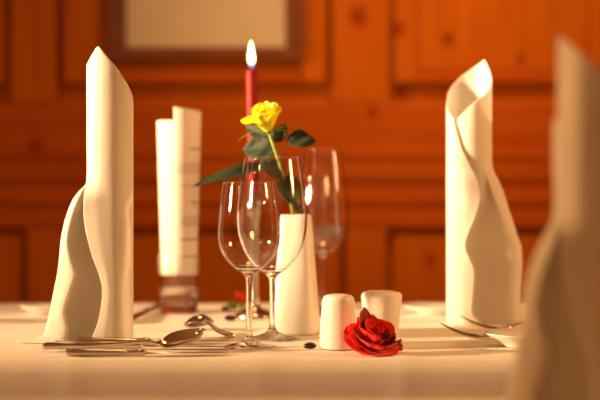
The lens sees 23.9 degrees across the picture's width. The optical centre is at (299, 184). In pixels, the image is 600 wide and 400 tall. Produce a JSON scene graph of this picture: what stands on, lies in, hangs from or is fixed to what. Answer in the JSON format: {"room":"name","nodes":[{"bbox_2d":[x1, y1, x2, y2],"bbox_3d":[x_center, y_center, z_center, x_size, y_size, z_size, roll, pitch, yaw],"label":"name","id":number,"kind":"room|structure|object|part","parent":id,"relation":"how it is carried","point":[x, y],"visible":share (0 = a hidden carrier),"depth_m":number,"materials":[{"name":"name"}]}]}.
{"room":"restaurant dining room","nodes":[
{"label":"restaurant dining room","id":0,"kind":"room"},
{"bbox_2d":[0,0,599,302],"bbox_3d":[-0.612,-0.400,3.434,6.024,2.700,0.132,0,0,0],"label":"wall","id":1,"kind":"structure","parent":0,"point":[373,75],"depth_m":3.37,"materials":[{"name":"brown wood"}]},
{"bbox_2d":[107,0,303,60],"bbox_3d":[-0.223,-0.550,3.359,0.466,0.509,0.022,0,0,0],"label":"framed picture","id":2,"kind":"object","parent":1,"relation":"attached to","point":[137,30],"visible":0.91,"depth_m":3.36,"materials":[{"name":"beige paper"}]},
{"bbox_2d":[0,151,553,179],"bbox_3d":[-0.600,-0.047,3.364,6.000,0.070,0.011,0,0,0],"label":"trim","id":3,"kind":"structure","parent":1,"relation":"attached to","point":[14,165],"depth_m":3.36,"materials":[{"name":"brown wood"}]},
{"bbox_2d":[0,196,553,203],"bbox_3d":[-0.600,0.036,3.365,6.000,0.019,0.008,0,0,0],"label":"trim","id":4,"kind":"structure","parent":1,"relation":"attached to","point":[3,199],"depth_m":3.36,"materials":[{"name":"brown wood"}]},
{"bbox_3d":[-0.600,0.975,0.650,6.000,0.050,5.700,0,0,0],"label":"floor","id":5,"kind":"structure","parent":0,"visible":0},
{"bbox_3d":[0.020,0.577,2.016,1.274,0.746,0.762,0,0,0],"label":"dining table","id":6,"kind":"object","parent":5,"relation":"on","visible":0},
{"bbox_2d":[0,303,521,397],"bbox_3d":[0.020,0.387,2.016,1.376,0.376,0.860,0,0,0],"label":"tablecloth","id":7,"kind":"object","parent":6,"relation":"on","point":[434,361],"visible":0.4,"depth_m":1.62,"materials":[{"name":"beige fabric"}]},
{"bbox_2d":[0,319,47,320],"bbox_3d":[-0.439,0.194,2.050,0.159,0.010,0.019,0,0,-15],"label":"table knife","id":8,"kind":"object","parent":7,"relation":"on","point":[0,319],"visible":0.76,"depth_m":2.05,"materials":[{"name":"metal"}]},
{"bbox_2d":[20,303,50,314],"bbox_3d":[-0.394,0.193,2.200,0.080,0.013,0.080,0,0,0],"label":"plate","id":9,"kind":"object","parent":7,"relation":"on","point":[33,308],"visible":0.56,"depth_m":2.18,"materials":[{"name":"white ceramic"}]},
{"bbox_2d":[18,46,132,342],"bbox_3d":[-0.285,0.013,1.802,0.148,0.373,0.063,0,0,0],"label":"folded napkin","id":10,"kind":"object","parent":7,"relation":"on","point":[92,296],"visible":0.96,"depth_m":1.78,"materials":[{"name":"white fabric"}]},
{"bbox_2d":[42,328,205,349],"bbox_3d":[-0.210,0.185,1.694,0.196,0.023,0.040,-1,0,2],"label":"spoon","id":11,"kind":"object","parent":7,"relation":"on","point":[179,338],"visible":1,"depth_m":1.69,"materials":[{"name":"metal"}]},
{"bbox_3d":[-0.239,0.191,1.694,0.138,0.010,0.018,-1,0,2],"label":"handle","id":12,"kind":"part","parent":11,"relation":"part of","materials":[{"name":"metal"}]},
{"bbox_2d":[155,328,205,348],"bbox_3d":[-0.143,0.184,1.691,0.062,0.023,0.041,-1,0,2],"label":"bowl","id":13,"kind":"object","parent":11,"relation":"on","point":[179,338],"depth_m":1.70,"materials":[{"name":"metal"}]},
{"bbox_2d":[55,340,230,347],"bbox_3d":[-0.191,0.194,1.724,0.219,0.010,0.019,0,0,2],"label":"table knife","id":14,"kind":"object","parent":7,"relation":"on","point":[131,345],"visible":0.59,"depth_m":1.72,"materials":[{"name":"metal"}]},
{"bbox_3d":[-0.247,0.194,1.726,0.107,0.010,0.016,0,0,2],"label":"handle","id":15,"kind":"part","parent":14,"relation":"part of","materials":[{"name":"metal"}]},
{"bbox_3d":[-0.137,0.196,1.723,0.112,0.004,0.019,0,0,2],"label":"blade","id":16,"kind":"part","parent":14,"relation":"part of","materials":[{"name":"metal"}]},
{"bbox_2d":[66,348,226,355],"bbox_3d":[-0.178,0.194,1.653,0.188,0.010,0.019,0,0,-5],"label":"table knife","id":17,"kind":"object","parent":7,"relation":"on","point":[69,351],"visible":1,"depth_m":1.65,"materials":[{"name":"metal"}]},
{"bbox_3d":[-0.226,0.194,1.650,0.092,0.010,0.016,0,0,-5],"label":"handle","id":18,"kind":"part","parent":17,"relation":"part of","materials":[{"name":"metal"}]},
{"bbox_3d":[-0.132,0.196,1.657,0.096,0.004,0.019,0,0,-5],"label":"blade","id":19,"kind":"part","parent":17,"relation":"part of","materials":[{"name":"metal"}]},
{"bbox_2d":[133,303,159,321],"bbox_3d":[-0.234,0.194,2.215,0.019,0.010,0.372,0,0,3],"label":"table knife","id":20,"kind":"object","parent":7,"relation":"on","point":[136,316],"visible":0.54,"depth_m":2.15,"materials":[{"name":"metal"}]},
{"bbox_3d":[-0.241,0.194,2.120,0.016,0.010,0.182,0,0,4],"label":"handle","id":21,"kind":"part","parent":20,"relation":"part of","materials":[{"name":"metal"}]},
{"bbox_3d":[-0.229,0.196,2.305,0.019,0.004,0.190,0,0,3],"label":"blade","id":22,"kind":"part","parent":20,"relation":"part of","materials":[{"name":"metal"}]},
{"bbox_2d":[76,337,229,341],"bbox_3d":[-0.184,0.194,1.774,0.192,0.010,0.019,0,0,-6],"label":"table knife","id":23,"kind":"object","parent":7,"relation":"on","point":[106,339],"visible":0.48,"depth_m":1.77,"materials":[{"name":"metal"}]},
{"bbox_3d":[-0.233,0.194,1.770,0.094,0.010,0.016,0,0,-6],"label":"handle","id":24,"kind":"part","parent":23,"relation":"part of","materials":[{"name":"metal"}]},
{"bbox_3d":[-0.137,0.196,1.779,0.098,0.004,0.019,0,0,-6],"label":"blade","id":25,"kind":"part","parent":23,"relation":"part of","materials":[{"name":"metal"}]},
{"bbox_2d":[158,254,199,313],"bbox_3d":[-0.189,0.154,2.215,0.065,0.090,0.065,0,0,0],"label":"tumbler","id":26,"kind":"object","parent":7,"relation":"on","point":[167,307],"visible":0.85,"depth_m":2.19,"materials":[{"name":"clear glass"}]},
{"bbox_2d":[161,286,196,300],"bbox_3d":[-0.189,0.173,2.215,0.057,0.027,0.057,0,0,0],"label":"water","id":27,"kind":"object","parent":26,"relation":"in","point":[168,293],"visible":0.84,"depth_m":2.19,"materials":[{"name":"liquid"}]},
{"bbox_2d":[157,107,200,275],"bbox_3d":[-0.189,0.010,2.215,0.069,0.260,0.070,0,0,0],"label":"menu","id":28,"kind":"object","parent":26,"relation":"in","point":[179,139],"visible":1,"depth_m":2.19,"materials":[{"name":"paper"}]},
{"bbox_2d":[183,314,235,337],"bbox_3d":[-0.119,0.189,1.905,0.043,0.022,0.152,0,0,-24],"label":"spoon","id":29,"kind":"object","parent":7,"relation":"on","point":[199,320],"visible":1,"depth_m":1.93,"materials":[{"name":"metal"}]},
{"bbox_2d":[183,314,213,327],"bbox_3d":[-0.140,0.188,1.951,0.044,0.022,0.044,0,0,20],"label":"bowl","id":30,"kind":"object","parent":29,"relation":"on","point":[199,320],"depth_m":1.94,"materials":[{"name":"metal"}]},
{"bbox_3d":[-0.110,0.191,1.885,0.014,0.016,0.108,0,0,-24],"label":"handle","id":31,"kind":"part","parent":29,"relation":"part of","materials":[{"name":"metal"}]},
{"bbox_2d":[224,315,235,320],"bbox_3d":[-0.102,0.195,2.075,0.018,0.009,0.012,0,0,6],"label":"coffee bean","id":32,"kind":"object","parent":7,"relation":"on","point":[228,317],"visible":1,"depth_m":2.07,"materials":[{"name":"brown food"}]},
{"bbox_2d":[227,292,245,309],"bbox_3d":[-0.098,0.183,2.245,0.034,0.028,0.027,0,0,0],"label":"rosebud","id":33,"kind":"object","parent":7,"relation":"on","point":[240,296],"visible":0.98,"depth_m":2.24,"materials":[{"name":"red plant"}]},
{"bbox_2d":[218,182,279,349],"bbox_3d":[-0.063,0.098,1.740,0.077,0.203,0.077,0,0,0],"label":"wine glass","id":34,"kind":"object","parent":7,"relation":"on","point":[248,343],"visible":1,"depth_m":1.73,"materials":[{"name":"clear glass"}]},
{"bbox_3d":[-0.063,0.150,1.740,0.008,0.057,0.008,0,0,6],"label":"stem","id":35,"kind":"part","parent":34,"relation":"part of","materials":[{"name":"clear glass"}]},
{"bbox_2d":[218,182,279,283],"bbox_3d":[-0.063,0.059,1.740,0.077,0.125,0.077,0,0,0],"label":"bowl","id":36,"kind":"object","parent":34,"relation":"on","point":[248,271],"depth_m":1.73,"materials":[{"name":"clear glass"}]},
{"bbox_2d":[234,199,268,318],"bbox_3d":[-0.068,0.110,2.130,0.061,0.178,0.061,0,0,0],"label":"candlestick","id":37,"kind":"object","parent":7,"relation":"on","point":[254,206],"visible":0.81,"depth_m":2.12,"materials":[{"name":"silver metal"}]},
{"bbox_2d":[246,41,259,198],"bbox_3d":[-0.071,-0.091,2.130,0.017,0.253,0.017,-1,0,0],"label":"candle","id":38,"kind":"object","parent":37,"relation":"on","point":[251,75],"visible":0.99,"depth_m":2.12,"materials":[{"name":"red wax"}]},
{"bbox_2d":[237,157,306,341],"bbox_3d":[-0.036,0.082,1.835,0.091,0.235,0.091,0,0,0],"label":"wine glass","id":39,"kind":"object","parent":7,"relation":"on","point":[272,334],"visible":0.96,"depth_m":1.83,"materials":[{"name":"clear glass"}]},
{"bbox_3d":[-0.036,0.154,1.835,0.008,0.049,0.008,0,0,6],"label":"stem","id":40,"kind":"part","parent":39,"relation":"part of","materials":[{"name":"clear glass"}]},
{"bbox_2d":[237,157,306,284],"bbox_3d":[-0.036,0.047,1.835,0.091,0.165,0.091,0,0,0],"label":"bowl","id":41,"kind":"object","parent":39,"relation":"on","point":[272,272],"depth_m":1.83,"materials":[{"name":"clear glass"}]},
{"bbox_2d":[275,214,319,334],"bbox_3d":[-0.005,0.120,1.912,0.060,0.159,0.060,0,0,14],"label":"vase","id":42,"kind":"object","parent":7,"relation":"on","point":[296,293],"visible":0.93,"depth_m":1.89,"materials":[{"name":"white ceramic"}]},
{"bbox_2d":[193,101,315,214],"bbox_3d":[-0.060,0.038,1.908,0.164,0.300,0.068,0,0,0],"label":"rose","id":43,"kind":"object","parent":42,"relation":"in","point":[261,147],"visible":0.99,"depth_m":1.90,"materials":[{"name":"green plant"}]},
{"bbox_3d":[-0.023,0.057,1.907,0.043,0.261,0.007,0,0,-12],"label":"stem","id":44,"kind":"part","parent":43,"relation":"part of","materials":[{"name":"green plant"}]},
{"bbox_2d":[303,342,316,348],"bbox_3d":[0.012,0.195,1.722,0.016,0.008,0.011,0,0,-8],"label":"coffee bean","id":45,"kind":"object","parent":7,"relation":"on","point":[309,345],"visible":1,"depth_m":1.72,"materials":[{"name":"brown food"}]},
{"bbox_2d":[294,175,338,305],"bbox_3d":[0.026,0.092,2.300,0.074,0.215,0.074,0,0,0],"label":"wine glass","id":46,"kind":"object","parent":7,"relation":"on","point":[315,246],"visible":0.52,"depth_m":2.29,"materials":[{"name":"clear glass"}]},
{"bbox_3d":[0.026,0.149,2.300,0.008,0.059,0.008,0,0,-6],"label":"stem","id":47,"kind":"part","parent":46,"relation":"part of","materials":[{"name":"clear glass"}]},
{"bbox_2d":[294,175,338,258],"bbox_3d":[0.026,0.052,2.300,0.074,0.135,0.074,0,0,0],"label":"bowl","id":48,"kind":"object","parent":46,"relation":"on","point":[315,246],"depth_m":2.29,"materials":[{"name":"clear glass"}]},
{"bbox_2d":[296,148,349,316],"bbox_3d":[0.035,0.072,2.170,0.081,0.255,0.081,0,0,-33],"label":"wine glass","id":49,"kind":"object","parent":7,"relation":"on","point":[322,252],"visible":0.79,"depth_m":2.16,"materials":[{"name":"clear glass"}]},
{"bbox_3d":[0.035,0.149,2.170,0.008,0.059,0.008,0,0,-6],"label":"stem","id":50,"kind":"part","parent":49,"relation":"part of","materials":[{"name":"clear glass"}]},
{"bbox_2d":[296,148,349,262],"bbox_3d":[0.035,0.032,2.170,0.081,0.175,0.081,0,0,0],"label":"bowl","id":51,"kind":"object","parent":49,"relation":"on","point":[322,252],"depth_m":2.16,"materials":[{"name":"clear glass"}]},
{"bbox_2d":[319,293,355,349],"bbox_3d":[0.047,0.166,1.728,0.046,0.067,0.046,0,0,0],"label":"shaker","id":52,"kind":"object","parent":7,"relation":"on","point":[338,311],"visible":0.89,"depth_m":1.71,"materials":[{"name":"white ceramic"}]},
{"bbox_2d":[343,307,402,355],"bbox_3d":[0.087,0.171,1.675,0.072,0.055,0.064,0,0,0],"label":"rose","id":53,"kind":"object","parent":7,"relation":"on","point":[371,335],"visible":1,"depth_m":1.67,"materials":[{"name":"red plant"}]},
{"bbox_2d":[361,290,401,340],"bbox_3d":[0.103,0.166,1.785,0.052,0.066,0.052,0,0,0],"label":"shaker","id":54,"kind":"object","parent":7,"relation":"on","point":[384,304],"visible":0.65,"depth_m":1.76,"materials":[{"name":"white ceramic"}]},
{"bbox_2d":[401,302,445,314],"bbox_3d":[0.217,0.193,2.200,0.120,0.013,0.120,0,0,0],"label":"plate","id":55,"kind":"object","parent":7,"relation":"on","point":[427,308],"visible":0.59,"depth_m":2.19,"materials":[{"name":"white ceramic"}]},
{"bbox_2d":[440,323,489,338],"bbox_3d":[0.287,0.189,1.840,0.208,0.020,0.025,0,0,-3],"label":"fork","id":56,"kind":"object","parent":7,"relation":"on","point":[470,335],"visible":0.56,"depth_m":1.82,"materials":[{"name":"metal"}]},
{"bbox_2d":[446,60,521,324],"bbox_3d":[0.268,0.009,2.040,0.114,0.380,0.068,0,0,0],"label":"folded napkin","id":57,"kind":"object","parent":7,"relation":"on","point":[484,249],"visible":0.98,"depth_m":2.02,"materials":[{"name":"white fabric"}]},
{"bbox_2d":[460,315,519,328],"bbox_3d":[0.333,0.189,1.945,0.224,0.020,0.025,0,0,-5],"label":"fork","id":58,"kind":"object","parent":7,"relation":"on","point":[465,318],"visible":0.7,"depth_m":1.93,"materials":[{"name":"metal"}]},
{"bbox_2d":[484,327,518,347],"bbox_3d":[0.283,0.190,1.752,0.112,0.018,0.112,0,0,0],"label":"plate","id":59,"kind":"object","parent":7,"relation":"on","point":[507,337],"visible":0.32,"depth_m":1.74,"materials":[{"name":"white ceramic"}]},
{"bbox_3d":[0.125,0.577,0.978,1.244,0.746,0.709,0,0,0],"label":"dining table","id":60,"kind":"object","parent":5,"relation":"on","visible":0},
{"bbox_2d":[0,397,505,399],"bbox_3d":[0.124,0.387,0.977,1.343,0.375,0.805,0,0,0],"label":"tablecloth","id":61,"kind":"object","parent":60,"relation":"on","point":[82,398],"visible":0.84,"depth_m":1.33,"materials":[{"name":"beige fabric"}]},
{"bbox_2d":[506,35,599,399],"bbox_3d":[0.196,0.042,1.097,0.106,0.314,0.054,0,0,-4],"label":"folded napkin","id":62,"kind":"object","parent":61,"relation":"on","point":[557,356],"visible":1,"depth_m":1.08,"materials":[{"name":"white fabric"}]}
]}

